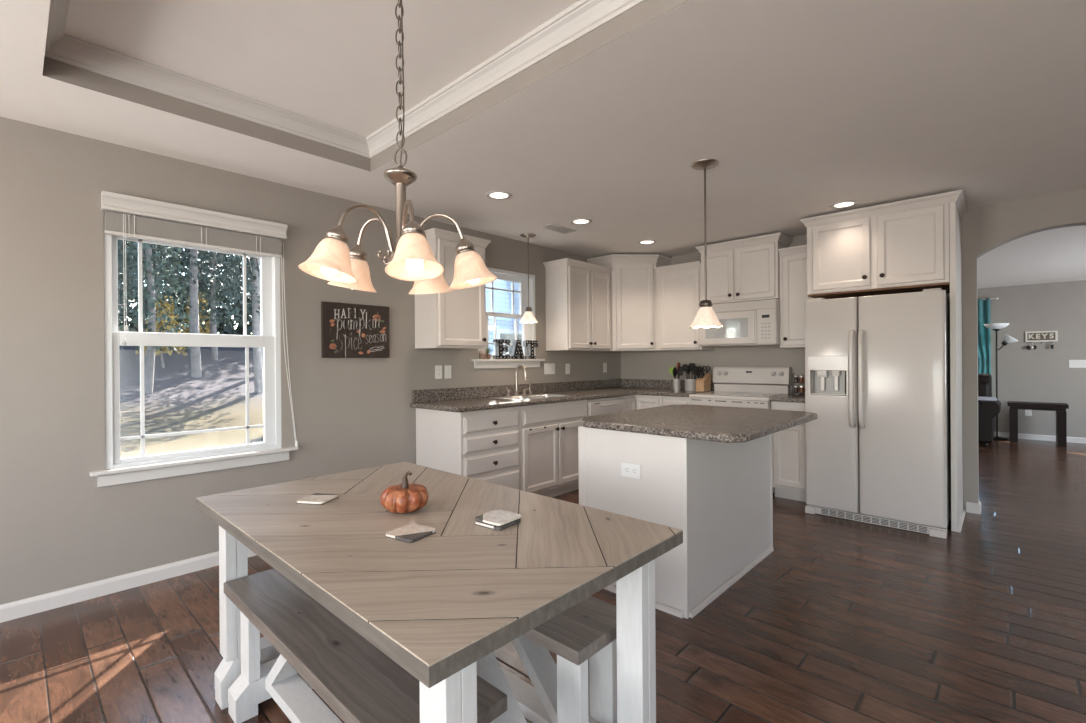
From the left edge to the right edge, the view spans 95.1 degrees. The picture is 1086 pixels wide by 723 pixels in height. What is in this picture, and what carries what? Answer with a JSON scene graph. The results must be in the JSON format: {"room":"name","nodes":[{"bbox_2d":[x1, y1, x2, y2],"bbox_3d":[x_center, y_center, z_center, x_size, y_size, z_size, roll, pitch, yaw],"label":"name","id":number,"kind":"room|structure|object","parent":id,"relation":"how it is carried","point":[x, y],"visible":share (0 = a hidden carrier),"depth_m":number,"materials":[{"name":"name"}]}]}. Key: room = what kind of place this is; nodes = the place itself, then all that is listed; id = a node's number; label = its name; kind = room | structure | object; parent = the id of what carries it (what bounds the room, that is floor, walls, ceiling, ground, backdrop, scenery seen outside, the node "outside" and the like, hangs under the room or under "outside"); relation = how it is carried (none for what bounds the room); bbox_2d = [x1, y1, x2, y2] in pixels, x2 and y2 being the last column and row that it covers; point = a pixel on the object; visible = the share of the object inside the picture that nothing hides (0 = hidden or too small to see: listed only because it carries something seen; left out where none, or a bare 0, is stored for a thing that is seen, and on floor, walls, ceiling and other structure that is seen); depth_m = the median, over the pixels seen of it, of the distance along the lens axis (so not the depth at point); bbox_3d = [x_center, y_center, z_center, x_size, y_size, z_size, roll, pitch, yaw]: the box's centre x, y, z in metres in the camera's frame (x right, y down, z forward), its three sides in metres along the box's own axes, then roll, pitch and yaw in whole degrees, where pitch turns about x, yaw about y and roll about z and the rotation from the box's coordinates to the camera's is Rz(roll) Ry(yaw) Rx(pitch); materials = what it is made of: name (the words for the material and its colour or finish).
{"room":"eat-in kitchen","nodes":[
{"label":"eat-in kitchen","id":0,"kind":"room"},
{"bbox_2d":[0,117,620,604],"bbox_3d":[-1.679,-0.162,3.542,0.120,2.840,7.687,0,0,43],"label":"wall","id":1,"kind":"structure","parent":0,"point":[60,530],"depth_m":2.76,"materials":[{"name":"beige paint"}]},
{"bbox_2d":[0,548,255,622],"bbox_3d":[-2.647,1.226,2.397,0.015,0.082,4.676,0,0,43],"label":"baseboard","id":2,"kind":"structure","parent":1,"relation":"attached to","point":[37,604],"depth_m":2.68,"materials":[{"name":"white paint"}]},
{"bbox_2d":[89,211,297,486],"bbox_3d":[-2.094,-0.083,3.060,0.160,1.510,1.055,0,0,43],"label":"window","id":3,"kind":"structure","parent":1,"relation":"in","point":[118,470],"depth_m":2.98,"materials":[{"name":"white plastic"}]},
{"bbox_2d":[117,236,260,334],"bbox_3d":[-2.148,-0.460,3.068,0.012,0.585,0.738,0,0,43],"label":"grille","id":4,"kind":"object","parent":3,"relation":"attached to","point":[140,296],"depth_m":2.97,"materials":[{"name":"white plastic"}]},
{"bbox_2d":[120,346,263,455],"bbox_3d":[-2.115,0.225,3.043,0.012,0.632,0.738,0,0,43],"label":"grille","id":5,"kind":"object","parent":3,"relation":"attached to","point":[142,395],"depth_m":3.05,"materials":[{"name":"white plastic"}]},
{"bbox_2d":[101,191,297,446],"bbox_3d":[-2.024,-0.165,3.031,0.066,1.500,0.999,0,0,43],"label":"window blind","id":6,"kind":"object","parent":3,"relation":"attached to","point":[126,225],"visible":1,"depth_m":2.95,"materials":[{"name":"white paint"}]},
{"bbox_2d":[321,301,389,357],"bbox_3d":[-1.399,-0.229,3.732,0.028,0.402,0.522,0,0,43],"label":"wall sign","id":7,"kind":"object","parent":1,"relation":"attached to","point":[348,330],"visible":1,"depth_m":3.70,"materials":[{"name":"black paint"}]},
{"bbox_2d":[435,365,441,378],"bbox_3d":[-0.900,0.092,4.280,0.008,0.115,0.070,0,0,43],"label":"wall outlet","id":8,"kind":"object","parent":1,"relation":"attached to","point":[438,369],"visible":1,"depth_m":4.28,"materials":[{"name":"plastic"}]},
{"bbox_2d":[445,365,450,378],"bbox_3d":[-0.830,0.091,4.351,0.014,0.115,0.070,0,0,43],"label":"light switch","id":9,"kind":"object","parent":1,"relation":"attached to","point":[447,367],"visible":1,"depth_m":4.35,"materials":[{"name":"plastic"}]},
{"bbox_2d":[415,228,490,348],"bbox_3d":[-0.761,-0.575,4.178,0.354,0.932,0.582,0,0,43],"label":"upper cabinet","id":10,"kind":"object","parent":1,"relation":"attached to","point":[455,319],"visible":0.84,"depth_m":4.03,"materials":[{"name":"white paint"}]},
{"bbox_2d":[471,267,544,367],"bbox_3d":[-0.362,-0.418,4.917,0.160,0.959,0.947,0,0,43],"label":"window","id":11,"kind":"structure","parent":1,"relation":"in","point":[516,282],"depth_m":5.03,"materials":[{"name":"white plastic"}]},
{"bbox_2d":[479,351,485,358],"bbox_3d":[-0.566,-0.063,4.633,0.070,0.079,0.069,0,0,43],"label":"jar","id":12,"kind":"object","parent":11,"relation":"on","point":[482,354],"visible":0.98,"depth_m":4.60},
{"bbox_2d":[485,347,492,358],"bbox_3d":[-0.518,-0.088,4.712,0.128,0.128,0.100,0,0,9],"label":"potted plant","id":13,"kind":"object","parent":11,"relation":"on","point":[488,355],"visible":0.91,"depth_m":4.69,"materials":[{"name":"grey plant"}]},
{"bbox_2d":[493,339,509,358],"bbox_3d":[-0.399,-0.119,4.793,0.054,0.188,0.178,0,0,43],"label":"marquee letter","id":14,"kind":"object","parent":11,"relation":"on","point":[500,348],"visible":1,"depth_m":4.76,"materials":[{"name":"black plastic"}]},
{"bbox_2d":[486,281,520,313],"bbox_3d":[-0.398,-0.644,4.943,0.012,0.336,0.478,0,0,43],"label":"grille","id":15,"kind":"object","parent":11,"relation":"attached to","point":[513,289],"depth_m":5.04,"materials":[{"name":"white plastic"}]},
{"bbox_2d":[489,317,522,353],"bbox_3d":[-0.367,-0.252,4.917,0.012,0.367,0.478,0,0,43],"label":"grille","id":16,"kind":"object","parent":11,"relation":"attached to","point":[517,327],"depth_m":5.02,"materials":[{"name":"white plastic"}]},
{"bbox_2d":[510,340,525,358],"bbox_3d":[-0.255,-0.120,4.947,0.054,0.188,0.193,0,0,43],"label":"marquee letter","id":17,"kind":"object","parent":11,"relation":"on","point":[517,352],"visible":1,"depth_m":4.93,"materials":[{"name":"black plastic"}]},
{"bbox_2d":[523,340,537,358],"bbox_3d":[-0.125,-0.121,5.086,0.054,0.188,0.170,0,0,43],"label":"marquee letter","id":18,"kind":"object","parent":11,"relation":"on","point":[530,344],"visible":1,"depth_m":5.07,"materials":[{"name":"black plastic"}]},
{"bbox_2d":[412,379,621,402],"bbox_3d":[-0.037,0.279,5.192,0.019,0.102,3.035,0,0,43],"label":"backsplash","id":19,"kind":"structure","parent":1,"relation":"attached to","point":[426,395],"depth_m":4.79,"materials":[{"name":"stone"}]},
{"bbox_2d":[544,363,554,373],"bbox_3d":[0.075,0.079,5.319,0.014,0.115,0.166,0,0,43],"label":"light switch","id":20,"kind":"object","parent":1,"relation":"attached to","point":[549,368],"visible":1,"depth_m":5.32,"materials":[{"name":"plastic"}]},
{"bbox_2d":[566,364,569,373],"bbox_3d":[0.277,0.082,5.540,0.008,0.115,0.070,0,0,43],"label":"wall outlet","id":21,"kind":"object","parent":1,"relation":"attached to","point":[567,365],"visible":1,"depth_m":5.54,"materials":[{"name":"plastic"}]},
{"bbox_2d":[543,258,612,350],"bbox_3d":[0.404,-0.585,5.425,0.354,0.932,0.795,0,0,43],"label":"upper cabinet","id":22,"kind":"object","parent":1,"relation":"attached to","point":[578,293],"visible":1,"depth_m":5.23,"materials":[{"name":"white paint"}]},
{"bbox_2d":[0,0,1085,257],"bbox_3d":[0.914,-1.329,1.111,7.000,0.218,7.687,0,0,43],"label":"ceiling","id":23,"kind":"structure","parent":0,"point":[804,108],"depth_m":2.41,"materials":[{"name":"paint"}]},
{"bbox_2d":[44,0,645,158],"bbox_3d":[-0.443,-1.341,1.539,3.168,0.094,1.471,0,0,43],"label":"trim","id":24,"kind":"structure","parent":23,"relation":"attached to","point":[583,17],"depth_m":2.33,"materials":[{"name":"white paint"}]},
{"bbox_2d":[42,0,687,171],"bbox_3d":[-0.442,-1.301,1.539,3.208,0.176,1.511,0,0,43],"label":"trim","id":25,"kind":"structure","parent":23,"relation":"attached to","point":[641,14],"depth_m":2.33,"materials":[{"name":"beige paint"}]},
{"bbox_2d":[298,0,496,293],"bbox_3d":[-0.462,-0.809,1.544,0.576,1.158,0.563,0,0,43],"label":"chandelier","id":26,"kind":"object","parent":23,"relation":"hanging from","point":[412,258],"visible":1,"depth_m":1.52,"materials":[{"name":"white glass"}]},
{"bbox_2d":[486,191,511,199],"bbox_3d":[-0.321,-1.211,3.620,0.192,0.005,0.192,0,0,43],"label":"recessed light","id":27,"kind":"object","parent":23,"relation":"in","point":[496,195],"visible":1,"depth_m":3.62,"materials":[{"name":"white paint"}]},
{"bbox_2d":[520,233,537,322],"bbox_3d":[-0.141,-0.794,4.774,0.180,0.844,0.180,0,0,43],"label":"pendant lamp","id":28,"kind":"object","parent":23,"relation":"hanging from","point":[528,317],"visible":1,"depth_m":4.75,"materials":[{"name":"white glass"}]},
{"bbox_2d":[541,224,575,233],"bbox_3d":[0.145,-1.214,4.549,0.150,0.007,0.330,0,0,43],"label":"ceiling vent","id":29,"kind":"object","parent":23,"relation":"in","point":[553,227],"visible":1,"depth_m":4.53,"materials":[{"name":"metal"}]},
{"bbox_2d":[570,218,591,224],"bbox_3d":[0.331,-1.216,4.318,0.192,0.005,0.192,0,0,43],"label":"recessed light","id":30,"kind":"object","parent":23,"relation":"in","point":[580,221],"visible":1,"depth_m":4.31,"materials":[{"name":"white paint"}]},
{"bbox_2d":[638,240,656,244],"bbox_3d":[1.067,-1.222,5.091,0.192,0.005,0.192,0,0,43],"label":"recessed light","id":31,"kind":"object","parent":23,"relation":"in","point":[643,242],"visible":1,"depth_m":5.09,"materials":[{"name":"white paint"}]},
{"bbox_2d":[689,159,722,328],"bbox_3d":[1.006,-0.715,3.075,0.204,1.015,0.204,0,0,43],"label":"pendant lamp","id":32,"kind":"object","parent":23,"relation":"hanging from","point":[706,317],"visible":1,"depth_m":3.05,"materials":[{"name":"white glass"}]},
{"bbox_2d":[830,201,857,208],"bbox_3d":[2.363,-1.230,3.896,0.192,0.005,0.192,0,0,43],"label":"recessed light","id":33,"kind":"object","parent":23,"relation":"in","point":[844,204],"visible":1,"depth_m":3.89,"materials":[{"name":"white paint"}]},
{"bbox_2d":[0,438,1085,722],"bbox_3d":[2.747,1.277,3.055,7.240,0.100,13.240,0,0,43],"label":"floor","id":34,"kind":"structure","parent":0,"point":[845,620],"depth_m":2.25,"materials":[{"name":"brown wood"}]},
{"bbox_2d":[224,568,506,722],"bbox_3d":[-0.616,1.023,1.483,1.200,0.460,0.282,0,0,43],"label":"bench","id":35,"kind":"object","parent":34,"relation":"on","point":[318,651],"visible":0.83,"depth_m":1.46,"materials":[{"name":"white paint"}]},
{"bbox_2d":[196,462,682,722],"bbox_3d":[-0.430,0.871,1.624,1.483,0.760,0.861,0,0,43],"label":"dining table","id":36,"kind":"object","parent":34,"relation":"on","point":[439,605],"visible":0.84,"depth_m":1.32,"materials":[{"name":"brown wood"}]},
{"bbox_2d":[297,493,337,504],"bbox_3d":[-0.801,0.489,1.767,0.104,0.010,0.104,0,0,12],"label":"coaster","id":37,"kind":"object","parent":36,"relation":"on","point":[316,498],"visible":1,"depth_m":1.75,"materials":[{"name":"white stone"}]},
{"bbox_2d":[380,471,428,513],"bbox_3d":[-0.452,0.426,1.630,0.153,0.131,0.154,0,0,43],"label":"pumpkin","id":38,"kind":"object","parent":36,"relation":"on","point":[406,497],"visible":1,"depth_m":1.58,"materials":[{"name":"orange food"}]},
{"bbox_2d":[386,523,435,542],"bbox_3d":[-0.375,0.486,1.410,0.104,0.010,0.104,0,0,32],"label":"coaster","id":39,"kind":"object","parent":36,"relation":"on","point":[409,533],"visible":1,"depth_m":1.40,"materials":[{"name":"white stone"}]},
{"bbox_2d":[475,519,520,530],"bbox_3d":[-0.136,0.485,1.504,0.104,0.010,0.104,0,0,37],"label":"coaster","id":40,"kind":"object","parent":36,"relation":"on","point":[519,520],"visible":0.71,"depth_m":1.46,"materials":[{"name":"stone"}]},
{"bbox_2d":[475,510,520,526],"bbox_3d":[-0.136,0.474,1.506,0.104,0.010,0.104,0,0,37],"label":"coaster","id":41,"kind":"object","parent":40,"relation":"on","point":[498,518],"visible":1,"depth_m":1.49,"materials":[{"name":"white stone"}]},
{"bbox_2d":[416,406,519,490],"bbox_3d":[-0.603,0.813,4.112,0.656,0.874,0.612,0,0,43],"label":"base cabinet","id":42,"kind":"object","parent":34,"relation":"on","point":[484,445],"visible":0.72,"depth_m":3.90,"materials":[{"name":"white paint"}]},
{"bbox_2d":[520,400,587,497],"bbox_3d":[-0.080,0.809,4.671,0.656,0.874,0.914,0,0,43],"label":"base cabinet","id":43,"kind":"object","parent":34,"relation":"on","point":[549,455],"visible":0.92,"depth_m":4.41,"materials":[{"name":"white paint"}]},
{"bbox_2d":[500,596,616,722],"bbox_3d":[-0.245,1.020,1.857,1.200,0.460,0.282,0,0,43],"label":"bench","id":44,"kind":"object","parent":34,"relation":"on","point":[586,630],"visible":0.23,"depth_m":1.52,"materials":[{"name":"white paint"}]},
{"bbox_2d":[587,396,625,415],"bbox_3d":[0.459,0.807,5.216,0.590,0.868,0.602,0,0,43],"label":"dishwasher","id":45,"kind":"object","parent":34,"relation":"on","point":[600,406],"visible":0.22,"depth_m":4.99,"materials":[{"name":"white plastic"}]},
{"bbox_2d":[623,395,662,410],"bbox_3d":[1.045,0.799,5.673,0.937,0.874,0.856,0,0,43],"label":"base cabinet","id":46,"kind":"object","parent":34,"relation":"on","point":[633,402],"visible":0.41,"depth_m":5.33,"materials":[{"name":"white paint"}]},
{"bbox_2d":[410,379,714,412],"bbox_3d":[0.408,0.296,4.763,1.255,0.142,3.056,0,0,43],"label":"countertop","id":47,"kind":"structure","parent":46,"relation":"on","point":[464,399],"depth_m":4.81,"materials":[{"name":"stone"}]},
{"bbox_2d":[505,365,529,396],"bbox_3d":[-0.220,0.181,4.707,0.161,0.296,0.320,0,0,43],"label":"kitchen faucet","id":48,"kind":"object","parent":47,"relation":"on","point":[519,366],"visible":1,"depth_m":4.72,"materials":[{"name":"silver metal"}]},
{"bbox_2d":[490,394,575,399],"bbox_3d":[-0.098,0.415,4.645,0.456,0.174,0.724,0,0,43],"label":"sink","id":49,"kind":"object","parent":47,"relation":"in","point":[534,396],"visible":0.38,"depth_m":4.66,"materials":[{"name":"silver metal"}]},
{"bbox_2d":[673,379,680,389],"bbox_3d":[1.491,0.256,5.534,0.086,0.125,0.086,0,0,43],"label":"utensil crock","id":50,"kind":"object","parent":47,"relation":"on","point":[676,382],"visible":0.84,"depth_m":5.50,"materials":[{"name":"metal"}]},
{"bbox_2d":[677,366,683,378],"bbox_3d":[1.515,0.180,5.501,0.015,0.257,0.109,0,0,-42],"label":"slotted spoon","id":51,"kind":"object","parent":50,"relation":"in","point":[679,369],"visible":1,"depth_m":5.50,"materials":[{"name":"black plastic"}]},
{"bbox_2d":[685,379,696,390],"bbox_3d":[1.623,0.255,5.431,0.143,0.125,0.143,0,0,43],"label":"utensil crock","id":52,"kind":"object","parent":47,"relation":"on","point":[690,384],"visible":0.83,"depth_m":5.37,"materials":[{"name":"metal"}]},
{"bbox_2d":[682,364,687,378],"bbox_3d":[1.573,0.167,5.485,0.064,0.280,0.080,0,0,-15],"label":"ladle","id":53,"kind":"object","parent":52,"relation":"in","point":[684,366],"visible":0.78,"depth_m":5.47,"materials":[{"name":"black plastic"}]},
{"bbox_2d":[689,363,694,378],"bbox_3d":[1.632,0.162,5.433,0.076,0.289,0.013,0,0,43],"label":"turner","id":54,"kind":"object","parent":52,"relation":"in","point":[691,365],"visible":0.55,"depth_m":5.43,"materials":[{"name":"black plastic"}]},
{"bbox_2d":[696,373,710,390],"bbox_3d":[1.735,0.222,5.357,0.092,0.190,0.185,0,0,43],"label":"knife block","id":55,"kind":"object","parent":47,"relation":"on","point":[702,384],"visible":0.85,"depth_m":5.31,"materials":[{"name":"brown wood"}]},
{"bbox_2d":[578,426,773,618],"bbox_3d":[0.850,0.804,3.061,0.708,0.874,1.212,0,0,43],"label":"kitchen island","id":56,"kind":"object","parent":34,"relation":"on","point":[720,494],"visible":0.67,"depth_m":2.62,"materials":[{"name":"white paint"}]},
{"bbox_2d":[621,462,640,478],"bbox_3d":[0.461,0.572,2.606,0.120,0.074,0.008,0,0,43],"label":"wall outlet","id":57,"kind":"object","parent":56,"relation":"attached to","point":[631,470],"visible":1,"depth_m":2.60,"materials":[{"name":"plastic"}]},
{"bbox_2d":[583,404,817,442],"bbox_3d":[0.950,0.346,3.009,1.005,0.038,1.310,0,0,43],"label":"island countertop","id":58,"kind":"structure","parent":56,"relation":"on","point":[698,422],"depth_m":2.74,"materials":[{"name":"stone"}]},
{"bbox_2d":[663,396,690,405],"bbox_3d":[1.566,0.796,5.309,0.312,0.874,0.670,0,0,43],"label":"base cabinet","id":59,"kind":"object","parent":34,"relation":"on","point":[667,400],"visible":0.06,"depth_m":5.10,"materials":[{"name":"white paint"}]},
{"bbox_2d":[689,367,791,492],"bbox_3d":[1.942,0.645,4.917,0.768,1.172,0.710,0,0,43],"label":"range","id":60,"kind":"object","parent":34,"relation":"on","point":[740,387],"visible":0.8,"depth_m":4.96,"materials":[{"name":"white metal"}]},
{"bbox_2d":[689,391,783,400],"bbox_3d":[1.959,0.339,4.937,0.764,0.032,0.644,0,0,43],"label":"cooktop","id":61,"kind":"object","parent":60,"relation":"in","point":[714,395],"depth_m":4.82,"materials":[{"name":"metal"}]},
{"bbox_2d":[771,401,805,501],"bbox_3d":[2.359,0.791,4.568,0.300,0.874,0.670,0,0,43],"label":"base cabinet","id":62,"kind":"object","parent":34,"relation":"on","point":[788,445],"visible":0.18,"depth_m":4.36,"materials":[{"name":"white paint"}]},
{"bbox_2d":[769,383,804,402],"bbox_3d":[2.357,0.282,4.571,0.302,0.142,0.674,0,0,43],"label":"countertop","id":63,"kind":"structure","parent":62,"relation":"on","point":[792,397],"depth_m":4.40,"materials":[{"name":"stone"}]},
{"bbox_2d":[804,288,950,538],"bbox_3d":[2.698,0.355,3.993,0.896,1.742,0.875,0,0,43],"label":"refrigerator","id":64,"kind":"object","parent":34,"relation":"on","point":[878,445],"visible":1,"depth_m":3.69,"materials":[{"name":"white metal"}]},
{"bbox_2d":[800,190,967,532],"bbox_3d":[2.818,0.005,4.117,1.055,2.440,0.706,0,0,43],"label":"tall cabinet","id":65,"kind":"object","parent":34,"relation":"on","point":[915,244],"visible":0.99,"depth_m":3.81,"materials":[{"name":"white paint"}]},
{"bbox_2d":[978,374,1000,445],"bbox_3d":[6.162,0.691,7.576,1.223,1.012,0.897,0,0,43],"label":"recliner sofa","id":66,"kind":"object","parent":34,"relation":"on","point":[987,410],"visible":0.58,"depth_m":6.96,"materials":[{"name":"black leather"}]},
{"bbox_2d":[978,396,996,400],"bbox_3d":[6.380,0.534,7.140,0.220,0.040,0.280,0,0,43],"label":"throw blanket","id":67,"kind":"object","parent":66,"relation":"on","point":[979,398],"visible":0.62,"depth_m":7.05,"materials":[{"name":"fabric"}]},
{"bbox_2d":[983,323,1017,439],"bbox_3d":[7.012,0.305,7.602,0.396,1.772,0.302,0,0,43],"label":"floor lamp","id":68,"kind":"object","parent":34,"relation":"on","point":[996,327],"visible":0.95,"depth_m":7.59,"materials":[{"name":"black metal"}]},
{"bbox_2d":[1007,401,1068,446],"bbox_3d":[7.173,0.895,7.210,0.620,0.590,0.340,0,0,43],"label":"bench","id":69,"kind":"object","parent":34,"relation":"on","point":[1060,408],"visible":1,"depth_m":7.08,"materials":[{"name":"brown wood"}]},
{"bbox_2d":[621,189,1085,509],"bbox_3d":[3.543,-0.200,4.006,7.120,2.840,0.120,0,0,43],"label":"wall","id":70,"kind":"structure","parent":0,"point":[985,228],"depth_m":4.01,"materials":[{"name":"beige paint"}]},
{"bbox_2d":[587,254,671,351],"bbox_3d":[1.017,-0.664,5.808,0.727,1.080,0.685,0,0,43],"label":"upper cabinet","id":71,"kind":"object","parent":70,"relation":"attached to","point":[633,276],"visible":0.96,"depth_m":5.61,"materials":[{"name":"white paint"}]},
{"bbox_2d":[622,379,714,389],"bbox_3d":[1.451,0.267,5.866,1.236,0.102,0.019,0,0,43],"label":"backsplash","id":72,"kind":"structure","parent":70,"relation":"attached to","point":[640,383],"depth_m":5.99,"materials":[{"name":"stone"}]},
{"bbox_2d":[654,261,713,350],"bbox_3d":[1.565,-0.593,5.523,0.540,0.932,0.354,0,0,43],"label":"upper cabinet","id":73,"kind":"object","parent":70,"relation":"attached to","point":[678,286],"visible":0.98,"depth_m":5.42,"materials":[{"name":"white paint"}]},
{"bbox_2d":[696,232,792,303],"bbox_3d":[2.037,-0.903,5.063,0.846,0.610,0.379,0,0,43],"label":"upper cabinet","id":74,"kind":"object","parent":70,"relation":"attached to","point":[747,269],"visible":0.92,"depth_m":4.91,"materials":[{"name":"white paint"}]},
{"bbox_2d":[699,299,779,346],"bbox_3d":[2.033,-0.373,5.041,0.764,0.429,0.418,0,0,43],"label":"microwave oven","id":75,"kind":"object","parent":74,"relation":"attached to","point":[747,323],"visible":0.7,"depth_m":4.84,"materials":[{"name":"white plastic"}]},
{"bbox_2d":[778,245,811,347],"bbox_3d":[2.454,-0.599,4.693,0.330,0.932,0.354,0,0,43],"label":"upper cabinet","id":76,"kind":"object","parent":70,"relation":"attached to","point":[793,260],"visible":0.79,"depth_m":4.62,"materials":[{"name":"white paint"}]},
{"bbox_2d":[792,383,804,392],"bbox_3d":[2.581,0.260,4.811,0.302,0.102,0.019,0,0,43],"label":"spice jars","id":77,"kind":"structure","parent":70,"relation":"attached to","point":[793,384],"depth_m":4.87,"materials":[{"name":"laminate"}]},
{"bbox_2d":[966,500,980,513],"bbox_3d":[3.507,1.179,4.040,0.087,0.082,0.135,0,0,43],"label":"baseboard","id":78,"kind":"structure","parent":70,"relation":"attached to","point":[971,507],"depth_m":4.00,"materials":[{"name":"white paint"}]},
{"bbox_2d":[977,280,1085,437],"bbox_3d":[7.769,-0.234,7.328,5.720,2.840,0.120,0,0,43],"label":"wall","id":79,"kind":"structure","parent":0,"point":[1043,373],"depth_m":7.49,"materials":[{"name":"beige paint"}]},
{"bbox_2d":[978,297,998,373],"bbox_3d":[6.665,0.065,8.211,1.299,2.135,0.099,0,0,43],"label":"curtain","id":80,"kind":"object","parent":79,"relation":"attached to","point":[984,307],"visible":0.34,"depth_m":7.87,"materials":[{"name":"teal fabric"}]},
{"bbox_2d":[1025,410,1031,415],"bbox_3d":[7.414,0.773,7.580,0.075,0.115,0.008,0,0,43],"label":"wall outlet","id":81,"kind":"object","parent":79,"relation":"attached to","point":[1027,412],"visible":0.85,"depth_m":7.58,"materials":[{"name":"plastic"}]},
{"bbox_2d":[994,432,1085,443],"bbox_3d":[7.733,1.145,7.281,5.480,0.082,0.015,0,0,43],"label":"baseboard","id":82,"kind":"structure","parent":79,"relation":"attached to","point":[1000,434],"depth_m":7.49,"materials":[{"name":"white paint"}]},
{"bbox_2d":[1025,331,1057,343],"bbox_3d":[7.498,-0.362,7.468,0.344,0.190,0.042,0,0,43],"label":"wall sign","id":83,"kind":"object","parent":79,"relation":"attached to","point":[1032,336],"visible":1,"depth_m":7.47,"materials":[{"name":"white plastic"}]},
{"bbox_2d":[1026,343,1036,349],"bbox_3d":[7.412,-0.226,7.529,0.114,0.098,0.021,0,0,43],"label":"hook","id":84,"kind":"object","parent":83,"relation":"hanging from","point":[1034,346],"visible":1,"depth_m":7.52,"materials":[{"name":"silver metal"}]},
{"bbox_2d":[1069,360,1085,367],"bbox_3d":[7.781,0.036,7.227,0.159,0.103,0.014,0,0,43],"label":"light switch","id":85,"kind":"object","parent":79,"relation":"attached to","point":[1072,363],"visible":1,"depth_m":7.22,"materials":[{"name":"plastic"}]},
{"bbox_2d":[977,225,1085,288],"bbox_3d":[5.905,-1.209,5.427,5.600,0.100,5.193,0,0,43],"label":"ceiling","id":86,"kind":"structure","parent":0,"point":[1056,255],"depth_m":5.72,"materials":[{"name":"paint"}]},
{"label":"outside","id":87,"kind":"structure","parent":0,"visible":0},
{"bbox_2d":[119,346,262,457],"bbox_3d":[-17.764,0.471,30.281,59.860,2.650,80.000,0,0,43],"label":"lawn","id":88,"kind":"structure","parent":87,"point":[179,401],"depth_m":15.08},
{"bbox_2d":[117,239,146,296],"bbox_3d":[-15.384,-5.438,17.325,2.391,11.444,2.443,0,0,13],"label":"tree","id":89,"kind":"object","parent":88,"relation":"on","point":[119,249],"visible":0.02,"depth_m":17.63,"materials":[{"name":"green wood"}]},
{"bbox_2d":[117,237,147,319],"bbox_3d":[-11.667,-4.249,12.595,2.443,11.444,2.391,0,0,29],"label":"tree","id":90,"kind":"object","parent":88,"relation":"on","point":[120,244],"visible":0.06,"depth_m":13.09,"materials":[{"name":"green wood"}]},
{"bbox_2d":[118,243,182,357],"bbox_3d":[-15.900,-5.071,19.776,2.467,9.878,2.502,0,0,-1],"label":"tree","id":91,"kind":"object","parent":88,"relation":"on","point":[143,252],"visible":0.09,"depth_m":19.72,"materials":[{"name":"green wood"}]},
{"bbox_2d":[118,240,191,393],"bbox_3d":[-12.388,-3.916,15.470,2.467,9.878,2.502,0,0,43],"label":"tree","id":92,"kind":"object","parent":88,"relation":"on","point":[151,274],"visible":0.22,"depth_m":15.46,"materials":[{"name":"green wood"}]},
{"bbox_2d":[128,244,187,326],"bbox_3d":[-17.502,-5.566,22.624,2.467,9.878,2.502,0,0,-31],"label":"tree","id":93,"kind":"object","parent":88,"relation":"on","point":[184,264],"visible":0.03,"depth_m":22.75,"materials":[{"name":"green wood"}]},
{"bbox_2d":[135,295,186,367],"bbox_3d":[-14.291,-1.131,18.637,1.599,2.767,1.596,0,0,43],"label":"tree","id":94,"kind":"object","parent":88,"relation":"on","point":[161,323],"visible":0.44,"depth_m":18.59,"materials":[{"name":"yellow plant"}]},
{"bbox_2d":[118,244,251,334],"bbox_3d":[-18.826,-5.944,29.837,5.674,9.645,26.584,0,0,43],"label":"foliage","id":95,"kind":"object","parent":88,"relation":"on","point":[239,329],"visible":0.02,"depth_m":27.95,"materials":[{"name":"green plant"}]},
{"bbox_2d":[179,292,209,333],"bbox_3d":[-15.551,-1.795,22.348,1.599,2.767,1.596,0,0,37],"label":"tree","id":96,"kind":"object","parent":88,"relation":"on","point":[207,330],"visible":0.16,"depth_m":22.25,"materials":[{"name":"yellow plant"}]},
{"bbox_2d":[157,246,232,377],"bbox_3d":[-12.722,-5.634,18.084,2.153,12.453,2.210,0,0,9],"label":"tree","id":97,"kind":"object","parent":88,"relation":"on","point":[193,263],"visible":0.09,"depth_m":17.96,"materials":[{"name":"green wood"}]},
{"bbox_2d":[182,247,242,359],"bbox_3d":[-13.948,-4.987,21.074,2.502,9.878,2.467,0,0,6],"label":"tree","id":98,"kind":"object","parent":88,"relation":"on","point":[213,301],"visible":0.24,"depth_m":21.02,"materials":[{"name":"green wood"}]},
{"bbox_2d":[185,251,241,333],"bbox_3d":[-16.408,-6.435,24.733,2.391,11.444,2.443,0,0,-16],"label":"tree","id":99,"kind":"object","parent":88,"relation":"on","point":[209,251],"visible":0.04,"depth_m":24.73,"materials":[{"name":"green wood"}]},
{"bbox_2d":[215,254,262,392],"bbox_3d":[-9.950,-4.619,17.293,2.391,11.444,2.443,0,0,43],"label":"tree","id":100,"kind":"object","parent":88,"relation":"on","point":[255,312],"visible":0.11,"depth_m":17.18,"materials":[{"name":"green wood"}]},
{"bbox_2d":[241,261,251,322],"bbox_3d":[-15.136,-5.720,27.195,2.502,9.878,2.467,0,0,-38],"label":"tree","id":101,"kind":"object","parent":88,"relation":"on","point":[249,317],"visible":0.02,"depth_m":26.88,"materials":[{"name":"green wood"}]},
{"bbox_2d":[238,256,259,309],"bbox_3d":[-11.304,-5.273,20.454,2.443,11.444,2.391,0,0,21],"label":"tree","id":102,"kind":"object","parent":88,"relation":"on","point":[250,267],"visible":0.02,"depth_m":20.03,"materials":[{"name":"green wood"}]},
{"bbox_2d":[236,257,262,353],"bbox_3d":[-13.539,-6.570,23.834,2.184,12.453,2.193,0,0,-35],"label":"tree","id":103,"kind":"object","parent":88,"relation":"on","point":[239,257],"visible":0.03,"depth_m":23.66,"materials":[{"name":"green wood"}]},
{"bbox_2d":[486,279,512,354],"bbox_3d":[-1.560,-2.608,17.515,5.800,8.600,11.300,0,0,43],"label":"neighbor house","id":104,"kind":"structure","parent":88,"relation":"on","point":[501,300],"depth_m":14.19,"materials":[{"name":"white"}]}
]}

